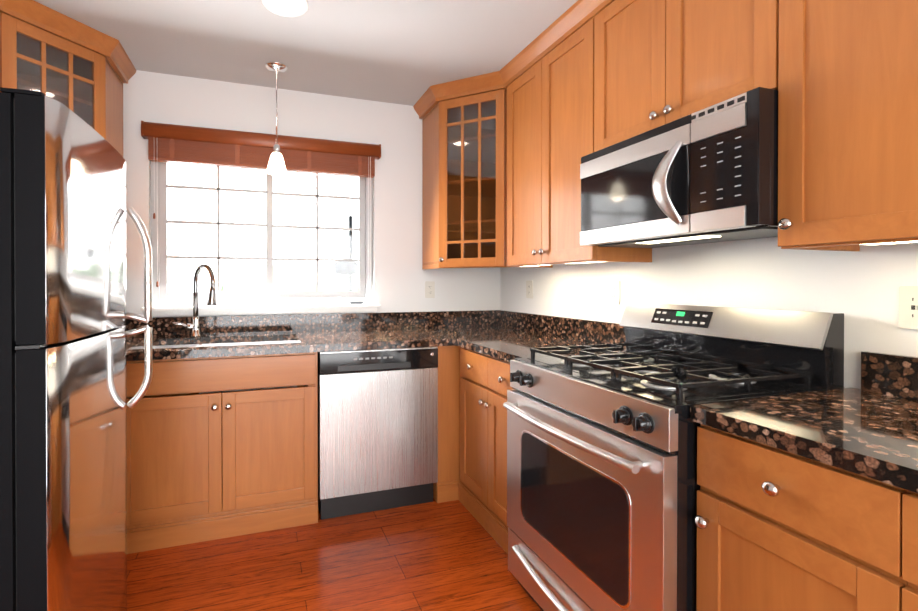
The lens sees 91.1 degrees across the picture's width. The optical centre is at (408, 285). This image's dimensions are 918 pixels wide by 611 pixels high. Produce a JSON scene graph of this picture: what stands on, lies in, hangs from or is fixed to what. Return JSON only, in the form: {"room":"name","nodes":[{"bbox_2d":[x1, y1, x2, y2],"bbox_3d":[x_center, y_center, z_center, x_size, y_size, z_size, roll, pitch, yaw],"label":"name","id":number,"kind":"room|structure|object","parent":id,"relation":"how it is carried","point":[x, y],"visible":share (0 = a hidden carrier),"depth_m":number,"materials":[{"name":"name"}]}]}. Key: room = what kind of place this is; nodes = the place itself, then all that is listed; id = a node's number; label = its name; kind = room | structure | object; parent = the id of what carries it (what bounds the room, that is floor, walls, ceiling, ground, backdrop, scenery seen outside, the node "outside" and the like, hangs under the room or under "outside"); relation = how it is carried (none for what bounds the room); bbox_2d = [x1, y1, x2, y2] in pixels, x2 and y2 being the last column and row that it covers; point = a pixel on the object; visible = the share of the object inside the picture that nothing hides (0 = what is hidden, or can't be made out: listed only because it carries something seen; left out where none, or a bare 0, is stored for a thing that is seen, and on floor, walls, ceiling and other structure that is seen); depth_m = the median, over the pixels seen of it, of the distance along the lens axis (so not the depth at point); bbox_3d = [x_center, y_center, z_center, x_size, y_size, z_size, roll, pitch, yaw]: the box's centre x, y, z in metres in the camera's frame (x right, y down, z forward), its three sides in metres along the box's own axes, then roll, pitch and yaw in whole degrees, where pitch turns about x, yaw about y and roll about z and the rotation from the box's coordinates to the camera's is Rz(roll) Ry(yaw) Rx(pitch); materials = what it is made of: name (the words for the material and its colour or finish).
{"room":"kitchen","nodes":[
{"label":"kitchen","id":0,"kind":"room"},
{"bbox_2d":[34,0,577,105],"bbox_3d":[-0.030,-1.270,0.582,3.320,0.100,5.000,0,0,-18],"label":"ceiling","id":1,"kind":"structure","parent":0,"point":[407,52],"depth_m":2.23,"materials":[{"name":"grey paint"}]},
{"bbox_2d":[265,61,287,175],"bbox_3d":[-0.740,-0.931,2.519,0.124,0.598,0.124,0,0,-18],"label":"pendant light","id":2,"kind":"object","parent":1,"relation":"hanging from","point":[276,166],"visible":1,"depth_m":2.50,"materials":[{"name":"white glass"}]},
{"bbox_2d":[262,0,307,16],"bbox_3d":[-0.532,-1.222,1.938,0.196,0.010,0.196,0,0,-18],"label":"recessed light","id":3,"kind":"object","parent":1,"relation":"in","point":[290,8],"visible":1,"depth_m":1.96,"materials":[{"name":"white paint"}]},
{"bbox_2d":[113,69,499,316],"bbox_3d":[-0.782,-0.014,2.895,3.020,2.440,0.150,0,0,-18],"label":"wall","id":4,"kind":"structure","parent":0,"point":[400,276],"depth_m":2.93,"materials":[{"name":"white paint"}]},
{"bbox_2d":[0,12,122,156],"bbox_3d":[-1.799,-0.625,2.155,0.626,1.038,0.614,0,0,-18],"label":"upper cabinet","id":5,"kind":"object","parent":4,"relation":"attached to","point":[84,84],"visible":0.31,"depth_m":2.14,"materials":[{"name":"brown wood"}]},
{"bbox_2d":[0,0,135,83],"bbox_3d":[-1.395,-1.183,1.477,0.371,0.082,2.148,0,0,-18],"label":"crown molding","id":6,"kind":"structure","parent":5,"relation":"attached to","point":[58,24],"depth_m":2.08,"materials":[{"name":"brown wood"}]},
{"bbox_2d":[141,304,379,315],"bbox_3d":[-0.861,0.148,2.790,1.395,0.051,0.088,0,0,-18],"label":"window sill","id":7,"kind":"structure","parent":4,"relation":"attached to","point":[213,310],"depth_m":2.75,"materials":[{"name":"white paint"}]},
{"bbox_2d":[151,161,372,305],"bbox_3d":[-0.881,-0.383,2.848,1.331,1.008,0.103,0,0,-18],"label":"window","id":8,"kind":"structure","parent":4,"relation":"in","point":[162,295],"depth_m":2.83,"materials":[{"name":"white glass"}]},
{"bbox_2d":[141,121,380,286],"bbox_3d":[-0.846,-0.420,2.751,1.385,1.015,0.070,0,0,-18],"label":"window blinds","id":9,"kind":"object","parent":8,"relation":"attached to","point":[179,144],"visible":0.88,"depth_m":2.69,"materials":[{"name":"brown wood"}]},
{"bbox_2d":[425,281,434,297],"bbox_3d":[0.151,0.027,3.115,0.070,0.115,0.008,0,0,-18],"label":"electrical outlet","id":10,"kind":"object","parent":4,"relation":"attached to","point":[429,289],"visible":1,"depth_m":3.11,"materials":[{"name":"grey plastic"}]},
{"bbox_2d":[127,498,541,610],"bbox_3d":[-0.061,1.269,0.692,3.320,0.100,5.200,0,0,-18],"label":"floor","id":11,"kind":"structure","parent":0,"point":[434,555],"depth_m":1.91,"materials":[{"name":"brown wood"}]},
{"bbox_2d":[0,87,152,610],"bbox_3d":[-1.242,0.393,1.164,0.920,1.648,0.590,0,0,-18],"label":"fridge","id":12,"kind":"object","parent":11,"relation":"on","point":[64,333],"visible":1,"depth_m":1.04,"materials":[{"name":"silver metal"}]},
{"bbox_2d":[126,361,129,503],"bbox_3d":[-1.727,0.774,1.933,0.617,0.876,1.098,0,0,-18],"label":"base cabinet","id":13,"kind":"object","parent":11,"relation":"on","point":[127,362],"depth_m":2.01,"materials":[{"name":"brown wood"}]},
{"bbox_2d":[121,310,530,393],"bbox_3d":[-0.656,0.365,2.511,3.016,0.363,0.658,0,0,-18],"label":"countertop","id":14,"kind":"structure","parent":13,"relation":"on","point":[241,335],"depth_m":2.65,"materials":[{"name":"brown stone"}]},
{"bbox_2d":[172,263,215,336],"bbox_3d":[-1.210,0.083,2.536,0.240,0.420,0.178,0,0,-18],"label":"faucet","id":15,"kind":"object","parent":14,"relation":"on","point":[194,326],"visible":1,"depth_m":2.57,"materials":[{"name":"silver metal"}]},
{"bbox_2d":[318,347,437,519],"bbox_3d":[-0.233,0.772,2.648,0.642,0.872,0.607,0,0,-18],"label":"dishwasher","id":16,"kind":"object","parent":11,"relation":"on","point":[377,429],"visible":0.96,"depth_m":2.37,"materials":[{"name":"silver metal"}]},
{"bbox_2d":[454,346,511,553],"bbox_3d":[0.673,0.772,2.298,0.617,0.876,0.696,0,0,-18],"label":"base cabinet","id":17,"kind":"object","parent":11,"relation":"on","point":[481,381],"depth_m":2.23,"materials":[{"name":"brown wood"}]},
{"bbox_2d":[453,314,625,361],"bbox_3d":[0.671,0.259,2.262,0.646,0.150,0.637,0,0,-18],"label":"countertop","id":18,"kind":"structure","parent":17,"relation":"on","point":[505,337],"depth_m":2.49,"materials":[{"name":"brown stone"}]},
{"bbox_2d":[503,302,843,610],"bbox_3d":[0.814,0.646,1.572,0.759,1.137,0.764,0,0,-18],"label":"range","id":19,"kind":"object","parent":11,"relation":"on","point":[603,486],"visible":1,"depth_m":1.38,"materials":[{"name":"silver metal"}]},
{"bbox_2d":[694,424,917,610],"bbox_3d":[1.211,0.782,0.648,0.617,0.876,1.234,0,0,-18],"label":"base cabinet","id":20,"kind":"object","parent":11,"relation":"on","point":[779,529],"depth_m":0.93,"materials":[{"name":"brown wood"}]},
{"bbox_2d":[690,351,917,492],"bbox_3d":[1.205,0.268,0.644,0.633,0.149,1.235,0,0,-18],"label":"countertop","id":21,"kind":"structure","parent":20,"relation":"on","point":[869,429],"depth_m":1.02,"materials":[{"name":"brown stone"}]},
{"bbox_2d":[500,237,917,388],"bbox_3d":[1.476,-0.003,1.080,0.150,2.440,5.000,0,0,-18],"label":"wall","id":22,"kind":"structure","parent":0,"point":[859,289],"depth_m":1.59,"materials":[{"name":"white paint"}]},
{"bbox_2d":[422,89,506,269],"bbox_3d":[0.473,-0.630,2.896,0.626,1.038,0.614,0,0,-18],"label":"upper cabinet","id":23,"kind":"object","parent":22,"relation":"attached to","point":[464,182],"visible":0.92,"depth_m":2.77,"materials":[{"name":"brown wood"}]},
{"bbox_2d":[413,0,614,118],"bbox_3d":[0.722,-1.183,1.563,0.371,0.082,3.298,0,0,-18],"label":"crown molding","id":24,"kind":"structure","parent":23,"relation":"attached to","point":[573,18],"depth_m":2.40,"materials":[{"name":"brown wood"}]},
{"bbox_2d":[526,281,532,297],"bbox_3d":[0.791,0.024,2.924,0.008,0.115,0.070,0,0,-18],"label":"electrical outlet","id":25,"kind":"object","parent":22,"relation":"attached to","point":[529,289],"visible":1,"depth_m":2.92,"materials":[{"name":"grey plastic"}]},
{"bbox_2d":[507,18,651,267],"bbox_3d":[0.808,-0.626,2.299,0.354,1.038,0.740,0,0,-18],"label":"upper cabinet","id":26,"kind":"object","parent":22,"relation":"attached to","point":[550,119],"visible":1,"depth_m":2.18,"materials":[{"name":"brown wood"}]},
{"bbox_2d":[594,0,778,151],"bbox_3d":[1.034,-0.842,1.606,0.354,0.599,0.713,0,0,-18],"label":"upper cabinet","id":27,"kind":"object","parent":22,"relation":"attached to","point":[657,63],"visible":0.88,"depth_m":1.53,"materials":[{"name":"brown wood"}]},
{"bbox_2d":[580,87,777,247],"bbox_3d":[0.993,-0.349,1.595,0.442,0.378,0.710,0,0,-18],"label":"microwave","id":28,"kind":"object","parent":27,"relation":"attached to","point":[708,175],"visible":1,"depth_m":1.41,"materials":[{"name":"silver metal"}]},
{"bbox_2d":[778,0,917,250],"bbox_3d":[1.234,-0.619,0.995,0.354,1.038,0.573,0,0,-18],"label":"upper cabinet","id":29,"kind":"object","parent":22,"relation":"attached to","point":[848,125],"visible":1,"depth_m":1.08,"materials":[{"name":"brown wood"}]},
{"bbox_2d":[899,286,917,328],"bbox_3d":[1.355,0.058,1.194,0.008,0.115,0.070,0,0,-18],"label":"electrical outlet","id":30,"kind":"object","parent":22,"relation":"attached to","point":[908,307],"visible":1,"depth_m":1.21,"materials":[{"name":"white plastic"}]},
{"label":"outside","id":31,"kind":"structure","parent":0,"visible":0},
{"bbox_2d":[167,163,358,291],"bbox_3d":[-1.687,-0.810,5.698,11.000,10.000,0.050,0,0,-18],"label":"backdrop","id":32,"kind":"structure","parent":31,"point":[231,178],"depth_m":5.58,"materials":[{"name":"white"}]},
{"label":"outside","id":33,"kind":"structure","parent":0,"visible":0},
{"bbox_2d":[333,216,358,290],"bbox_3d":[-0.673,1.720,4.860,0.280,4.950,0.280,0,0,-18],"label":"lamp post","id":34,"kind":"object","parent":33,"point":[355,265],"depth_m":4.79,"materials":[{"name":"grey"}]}
]}

